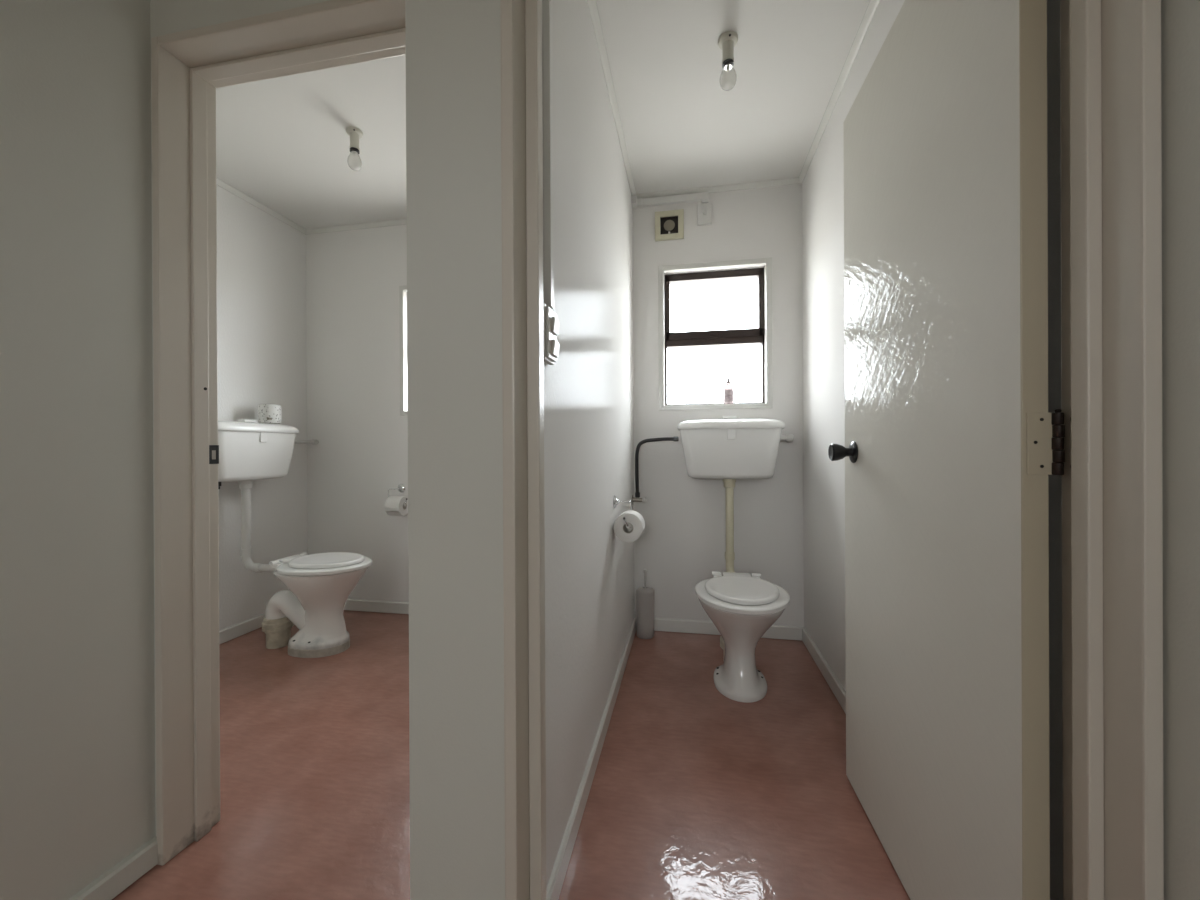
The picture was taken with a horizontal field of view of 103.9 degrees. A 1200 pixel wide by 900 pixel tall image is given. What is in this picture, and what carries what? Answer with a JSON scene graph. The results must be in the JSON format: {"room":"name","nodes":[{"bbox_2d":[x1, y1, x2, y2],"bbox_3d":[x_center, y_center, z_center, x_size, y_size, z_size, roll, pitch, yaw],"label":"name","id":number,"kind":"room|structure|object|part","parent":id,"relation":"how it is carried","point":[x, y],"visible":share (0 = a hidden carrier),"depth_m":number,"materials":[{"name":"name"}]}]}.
{"room":"hallway outside toilets","nodes":[
{"label":"hallway outside toilets","id":0,"kind":"room"},
{"bbox_2d":[0,0,155,899],"bbox_3d":[-1.471,-0.192,-0.534,0.120,2.400,3.445,0,0,11],"label":"wall","id":1,"kind":"structure","parent":0,"point":[77,667],"depth_m":1.00,"materials":[{"name":"white paint"}]},
{"bbox_2d":[68,836,157,899],"bbox_3d":[-1.385,0.978,-0.486,0.020,0.060,3.325,0,0,11],"label":"baseboard","id":2,"kind":"structure","parent":1,"relation":"attached to","point":[130,869],"depth_m":1.07,"materials":[{"name":"white paint"}]},
{"bbox_2d":[150,0,329,835],"bbox_3d":[-1.214,-0.196,1.231,1.946,2.400,0.120,0,0,11],"label":"wall","id":3,"kind":"structure","parent":0,"point":[166,16],"depth_m":1.12,"materials":[{"name":"white paint"}]},
{"bbox_2d":[151,0,405,865],"bbox_3d":[-0.677,0.002,1.132,0.790,1.999,0.143,0,0,11],"label":"door frame","id":4,"kind":"structure","parent":3,"relation":"attached to","point":[188,66],"depth_m":1.18,"materials":[{"name":"white wood"}]},
{"bbox_3d":[-1.034,0.012,1.258,0.003,0.050,0.026,0,0,11],"label":"strike plate","id":5,"kind":"part","parent":4,"relation":"part of","materials":[{"name":"black plastic"}]},
{"bbox_2d":[217,186,307,630],"bbox_3d":[-2.084,-0.193,2.187,0.120,2.400,1.675,0,0,11],"label":"wall","id":6,"kind":"structure","parent":0,"point":[261,258],"depth_m":2.67,"materials":[{"name":"white paint"}]},
{"bbox_2d":[219,613,264,644],"bbox_3d":[-2.002,0.971,2.235,0.012,0.070,1.555,0,0,11],"label":"baseboard","id":7,"kind":"structure","parent":6,"relation":"attached to","point":[239,629],"depth_m":2.54,"materials":[{"name":"white wood"}]},
{"bbox_2d":[216,178,305,234],"bbox_3d":[-2.009,-1.382,2.231,0.022,0.024,1.555,0,0,11],"label":"trim","id":8,"kind":"structure","parent":6,"relation":"attached to","point":[219,183],"depth_m":2.65,"materials":[{"name":"white wood"}]},
{"bbox_2d":[218,419,318,572],"bbox_3d":[-1.752,0.241,2.586,0.364,0.804,0.772,0,0,11],"label":"toilet cistern","id":9,"kind":"object","parent":6,"relation":"attached to","point":[249,451],"visible":0.86,"depth_m":2.45,"materials":[{"name":"white plastic"}]},
{"bbox_3d":[-1.857,0.032,2.478,0.193,0.254,0.498,0,0,11],"label":"tank","id":10,"kind":"part","parent":9,"relation":"part of","materials":[{"name":"white plastic"}]},
{"bbox_3d":[-1.854,-0.119,2.477,0.208,0.053,0.523,0,0,11],"label":"cistern lid","id":11,"kind":"part","parent":9,"relation":"part of","materials":[{"name":"white plastic"}]},
{"bbox_2d":[258,404,280,423],"bbox_3d":[-1.833,-0.199,2.610,0.106,0.104,0.106,0,0,11],"label":"toilet roll","id":12,"kind":"object","parent":9,"relation":"on","point":[267,413],"visible":0.93,"depth_m":2.57,"materials":[{"name":"white paper"}]},
{"bbox_2d":[112,610,909,899],"bbox_3d":[-0.360,1.031,0.223,4.300,0.060,5.400,0,0,11],"label":"floor","id":13,"kind":"structure","parent":0,"point":[697,792],"depth_m":1.38,"materials":[{"name":"red plastic"}]},
{"bbox_2d":[262,552,371,657],"bbox_3d":[-1.444,0.774,2.383,0.579,0.458,0.370,0,0,11],"label":"pan","id":14,"kind":"object","parent":13,"relation":"on","point":[319,585],"visible":1,"depth_m":2.31,"materials":[{"name":"white ceramic"}]},
{"bbox_3d":[-1.382,0.777,2.372,0.426,0.376,0.356,0,0,11],"label":"bowl","id":15,"kind":"part","parent":14,"relation":"part of","materials":[{"name":"white ceramic"}]},
{"bbox_3d":[-1.401,0.554,2.375,0.419,0.020,0.292,0,0,11],"label":"lid","id":16,"kind":"part","parent":14,"relation":"part of","materials":[{"name":"white plastic"}]},
{"bbox_3d":[-1.371,0.576,2.369,0.428,0.022,0.370,0,0,11],"label":"seat","id":17,"kind":"part","parent":14,"relation":"part of","materials":[{"name":"white plastic"}]},
{"bbox_2d":[695,572,789,702],"bbox_3d":[0.591,0.775,1.986,0.370,0.438,0.579,0,0,11],"label":"pan","id":18,"kind":"object","parent":13,"relation":"on","point":[742,607],"visible":1,"depth_m":1.87,"materials":[{"name":"white ceramic"}]},
{"bbox_3d":[0.582,0.565,1.942,0.292,0.020,0.419,0,0,11],"label":"lid","id":19,"kind":"part","parent":18,"relation":"part of","materials":[{"name":"white plastic"}]},
{"bbox_3d":[0.577,0.587,1.912,0.370,0.022,0.428,0,0,11],"label":"seat","id":20,"kind":"part","parent":18,"relation":"part of","materials":[{"name":"white plastic"}]},
{"bbox_3d":[0.243,0.866,2.513,0.098,0.258,0.098,0,0,11],"label":"brush holder","id":21,"kind":"object","parent":13,"relation":"on","visible":0},
{"bbox_2d":[638,569,652,634],"bbox_3d":[0.242,0.809,2.513,0.080,0.347,0.080,0,0,11],"label":"toilet brush","id":22,"kind":"object","parent":21,"relation":"in","point":[645,626],"visible":1,"depth_m":2.50,"materials":[{"name":"white plastic"}]},
{"bbox_3d":[0.242,0.770,2.513,0.019,0.269,0.019,0,0,11],"label":"handle","id":23,"kind":"part","parent":22,"relation":"part of","materials":[{"name":"white plastic"}]},
{"bbox_2d":[405,0,636,899],"bbox_3d":[-0.052,-0.202,1.683,0.168,2.400,1.910,0,0,11],"label":"wall","id":24,"kind":"structure","parent":0,"point":[454,214],"depth_m":0.76,"materials":[{"name":"white paint"}]},
{"bbox_2d":[542,0,553,308],"bbox_3d":[-0.111,-0.828,1.000,0.017,1.050,0.023,0,0,11],"label":"cable trunking","id":25,"kind":"object","parent":24,"relation":"attached to","point":[547,15],"visible":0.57,"depth_m":0.99,"materials":[{"name":"white plastic"}]},
{"bbox_2d":[543,303,559,364],"bbox_3d":[-0.105,-0.244,0.994,0.027,0.116,0.072,0,0,11],"label":"light switch","id":26,"kind":"object","parent":24,"relation":"attached to","point":[551,323],"visible":0.91,"depth_m":0.98,"materials":[{"name":"white plastic"}]},
{"bbox_3d":[-0.112,-0.244,0.996,0.012,0.116,0.072,0,0,11],"label":"plate","id":27,"kind":"part","parent":26,"relation":"part of","materials":[{"name":"white plastic"}]},
{"bbox_2d":[587,0,635,195],"bbox_3d":[0.025,-1.391,1.722,0.022,0.024,1.800,0,0,11],"label":"trim","id":28,"kind":"structure","parent":24,"relation":"attached to","point":[592,5],"depth_m":1.78,"materials":[{"name":"white wood"}]},
{"bbox_2d":[613,495,631,527],"bbox_3d":[0.092,0.245,1.897,0.073,0.123,0.119,0,0,11],"label":"toilet roll holder","id":29,"kind":"object","parent":24,"relation":"attached to","point":[616,501],"visible":0.92,"depth_m":1.90,"materials":[{"name":"silver metal"}]},
{"bbox_3d":[0.095,0.254,1.897,0.055,0.093,0.117,0,0,11],"label":"wire arm","id":30,"kind":"part","parent":29,"relation":"part of"},
{"bbox_2d":[614,510,644,542],"bbox_3d":[0.119,0.307,1.894,0.116,0.116,0.094,0,0,11],"label":"toilet roll","id":31,"kind":"object","parent":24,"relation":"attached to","point":[627,535],"visible":0.95,"depth_m":1.85,"materials":[{"name":"white paper"}]},
{"bbox_2d":[631,436,678,504],"bbox_3d":[0.292,0.111,2.489,0.248,0.362,0.052,0,0,11],"label":"supply hose","id":32,"kind":"object","parent":24,"relation":"attached to","point":[637,493],"visible":1,"depth_m":2.50,"materials":[{"name":"black rubber"}]},
{"bbox_2d":[216,0,869,228],"bbox_3d":[-0.372,-1.438,0.219,4.300,0.080,5.400,0,0,11],"label":"ceiling","id":33,"kind":"structure","parent":0,"point":[283,143],"depth_m":1.94,"materials":[{"name":"white paint"}]},
{"bbox_2d":[346,126,362,170],"bbox_3d":[-1.077,-1.314,2.062,0.068,0.168,0.068,0,0,-18],"label":"ceiling light","id":34,"kind":"object","parent":33,"relation":"attached to","point":[355,134],"visible":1,"depth_m":2.05,"materials":[{"name":"beige plastic"}]},
{"bbox_3d":[-1.077,-1.313,2.062,0.039,0.010,0.039,0,0,-18],"label":"bulb","id":35,"kind":"part","parent":34,"relation":"part of","materials":[{"name":"black plastic"}]},
{"bbox_2d":[718,31,737,90],"bbox_3d":[0.438,-1.321,1.608,0.068,0.168,0.068,0,0,11],"label":"ceiling light","id":36,"kind":"object","parent":33,"relation":"attached to","point":[728,40],"visible":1,"depth_m":1.59,"materials":[{"name":"beige plastic"}]},
{"bbox_3d":[0.438,-1.320,1.608,0.039,0.010,0.039,0,0,11],"label":"bulb","id":37,"kind":"part","parent":36,"relation":"part of","materials":[{"name":"black plastic"}]},
{"bbox_2d":[306,184,803,626],"bbox_3d":[-0.384,-0.203,2.845,3.218,2.400,0.250,0,0,11],"label":"wall","id":38,"kind":"structure","parent":0,"point":[354,278],"depth_m":2.60,"materials":[{"name":"white paint"}]},
{"bbox_2d":[306,219,406,234],"bbox_3d":[-0.898,-1.388,2.801,1.993,0.024,0.022,0,0,11],"label":"trim","id":39,"kind":"structure","parent":38,"relation":"attached to","point":[399,221],"depth_m":2.91,"materials":[{"name":"white wood"}]},
{"bbox_2d":[344,599,408,613],"bbox_3d":[-0.886,0.965,2.810,1.993,0.070,0.012,0,0,11],"label":"baseboard","id":40,"kind":"structure","parent":38,"relation":"attached to","point":[350,604],"depth_m":2.90,"materials":[{"name":"white wood"}]},
{"bbox_2d":[385,496,407,515],"bbox_3d":[-1.210,0.334,2.810,0.094,0.116,0.116,0,0,11],"label":"toilet roll","id":41,"kind":"object","parent":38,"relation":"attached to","point":[394,506],"visible":0.94,"depth_m":2.77,"materials":[{"name":"white paper"}]},
{"bbox_2d":[388,484,407,505],"bbox_3d":[-1.209,0.270,2.837,0.119,0.127,0.073,0,0,11],"label":"toilet roll holder","id":42,"kind":"object","parent":38,"relation":"attached to","point":[401,488],"visible":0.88,"depth_m":2.86,"materials":[{"name":"silver metal"}]},
{"bbox_2d":[399,285,407,415],"bbox_3d":[-0.815,-0.608,2.841,0.810,0.790,0.116,0,0,11],"label":"window","id":43,"kind":"structure","parent":38,"relation":"in","point":[402,289],"depth_m":2.86,"materials":[{"name":"white"}]},
{"bbox_2d":[655,209,683,240],"bbox_3d":[0.378,-1.225,2.563,0.156,0.156,0.016,0,0,11],"label":"fan","id":44,"kind":"object","parent":38,"relation":"attached to","point":[669,225],"visible":1,"depth_m":2.56,"materials":[{"name":"beige plastic"}]},
{"bbox_2d":[631,192,707,207],"bbox_3d":[0.377,-1.352,2.541,0.408,0.053,0.060,0,0,11],"label":"cable trunking","id":45,"kind":"object","parent":38,"relation":"attached to","point":[694,197],"visible":1,"depth_m":2.55,"materials":[{"name":"white plastic"}]},
{"bbox_2d":[697,203,711,224],"bbox_3d":[0.562,-1.269,2.524,0.076,0.112,0.023,0,0,11],"label":"switch","id":46,"kind":"object","parent":38,"relation":"attached to","point":[704,210],"visible":1,"depth_m":2.52,"materials":[{"name":"white plastic"}]},
{"bbox_2d":[658,257,772,409],"bbox_3d":[0.622,-0.614,2.570,0.593,0.790,0.116,0,0,11],"label":"window","id":47,"kind":"structure","parent":38,"relation":"in","point":[752,336],"depth_m":2.55,"materials":[{"name":"white"}]},
{"bbox_3d":[0.625,-0.791,2.594,0.519,0.357,0.046,0,0,11],"label":"sash","id":48,"kind":"part","parent":47,"relation":"part of","materials":[{"name":"brown metal"}]},
{"bbox_2d":[636,177,800,198],"bbox_3d":[0.614,-1.395,2.515,0.885,0.024,0.022,0,0,11],"label":"trim","id":49,"kind":"structure","parent":38,"relation":"attached to","point":[787,181],"depth_m":2.50,"materials":[{"name":"white wood"}]},
{"bbox_2d":[635,616,802,639],"bbox_3d":[0.626,0.958,2.524,0.885,0.070,0.012,0,0,11],"label":"baseboard","id":50,"kind":"structure","parent":38,"relation":"attached to","point":[659,624],"depth_m":2.53,"materials":[{"name":"white wood"}]},
{"bbox_2d":[723,378,733,403],"bbox_3d":[0.694,-0.317,2.539,0.054,0.142,0.054,0,0,11],"label":"pump bottle","id":51,"kind":"object","parent":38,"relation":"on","point":[728,390],"visible":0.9,"depth_m":2.52,"materials":[{"name":"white plastic"}]},
{"bbox_2d":[677,416,793,571],"bbox_3d":[0.684,0.239,2.324,0.592,0.824,0.380,0,0,11],"label":"toilet cistern","id":52,"kind":"object","parent":38,"relation":"attached to","point":[729,449],"visible":0.91,"depth_m":2.33,"materials":[{"name":"white plastic"}]},
{"bbox_2d":[725,552,734,559],"bbox_3d":[0.668,0.544,2.419,0.048,0.035,0.048,0,0,11],"label":"pipe","id":53,"kind":"object","parent":52,"relation":"attached to","point":[728,555],"depth_m":2.40,"materials":[{"name":"beige plastic"}]},
{"bbox_3d":[0.664,0.020,2.410,0.498,0.254,0.193,0,0,11],"label":"tank","id":54,"kind":"part","parent":52,"relation":"part of","materials":[{"name":"white plastic"}]},
{"bbox_3d":[0.663,-0.132,2.406,0.523,0.053,0.208,0,0,11],"label":"cistern lid","id":55,"kind":"part","parent":52,"relation":"part of","materials":[{"name":"white plastic"}]},
{"bbox_2d":[786,434,793,441],"bbox_3d":[0.958,-0.060,2.373,0.034,0.037,0.037,0,0,11],"label":"pipe","id":56,"kind":"object","parent":52,"relation":"attached to","point":[789,437],"depth_m":2.36,"materials":[{"name":"white plastic"}]},
{"bbox_2d":[802,0,1199,899],"bbox_3d":[0.628,-0.203,-0.078,0.145,2.400,5.120,0,0,11],"label":"wall","id":57,"kind":"structure","parent":0,"point":[823,182],"depth_m":0.75,"materials":[{"name":"white paint"}]},
{"bbox_2d":[802,627,845,713],"bbox_3d":[0.889,0.958,1.565,0.012,0.070,1.800,0,0,11],"label":"baseboard","id":58,"kind":"structure","parent":57,"relation":"attached to","point":[831,679],"depth_m":2.02,"materials":[{"name":"white wood"}]},
{"bbox_2d":[799,0,879,183],"bbox_3d":[0.873,-1.395,1.562,0.022,0.024,1.800,0,0,11],"label":"trim","id":59,"kind":"structure","parent":57,"relation":"attached to","point":[872,6],"depth_m":1.76,"materials":[{"name":"white wood"}]},
{"bbox_3d":[0.344,-0.203,0.693,0.979,2.400,0.110,0,0,11],"label":"wall","id":60,"kind":"structure","parent":0,"visible":0},
{"bbox_2d":[500,0,1163,899],"bbox_3d":[0.273,-0.002,0.700,0.835,1.999,0.128,0,0,11],"label":"door frame","id":61,"kind":"structure","parent":60,"relation":"attached to","point":[1110,50],"depth_m":0.62,"materials":[{"name":"white wood"}]},
{"bbox_2d":[828,0,1064,899],"bbox_3d":[0.671,-0.003,1.051,0.100,1.975,0.756,0,0,8],"label":"door","id":62,"kind":"structure","parent":60,"relation":"in","point":[950,451],"depth_m":0.86,"materials":[{"name":"paint"}]},
{"bbox_3d":[0.696,0.006,1.352,0.060,0.051,0.051,0,0,10],"label":"knob","id":63,"kind":"part","parent":62,"relation":"part of","materials":[{"name":"black plastic"}]}
]}

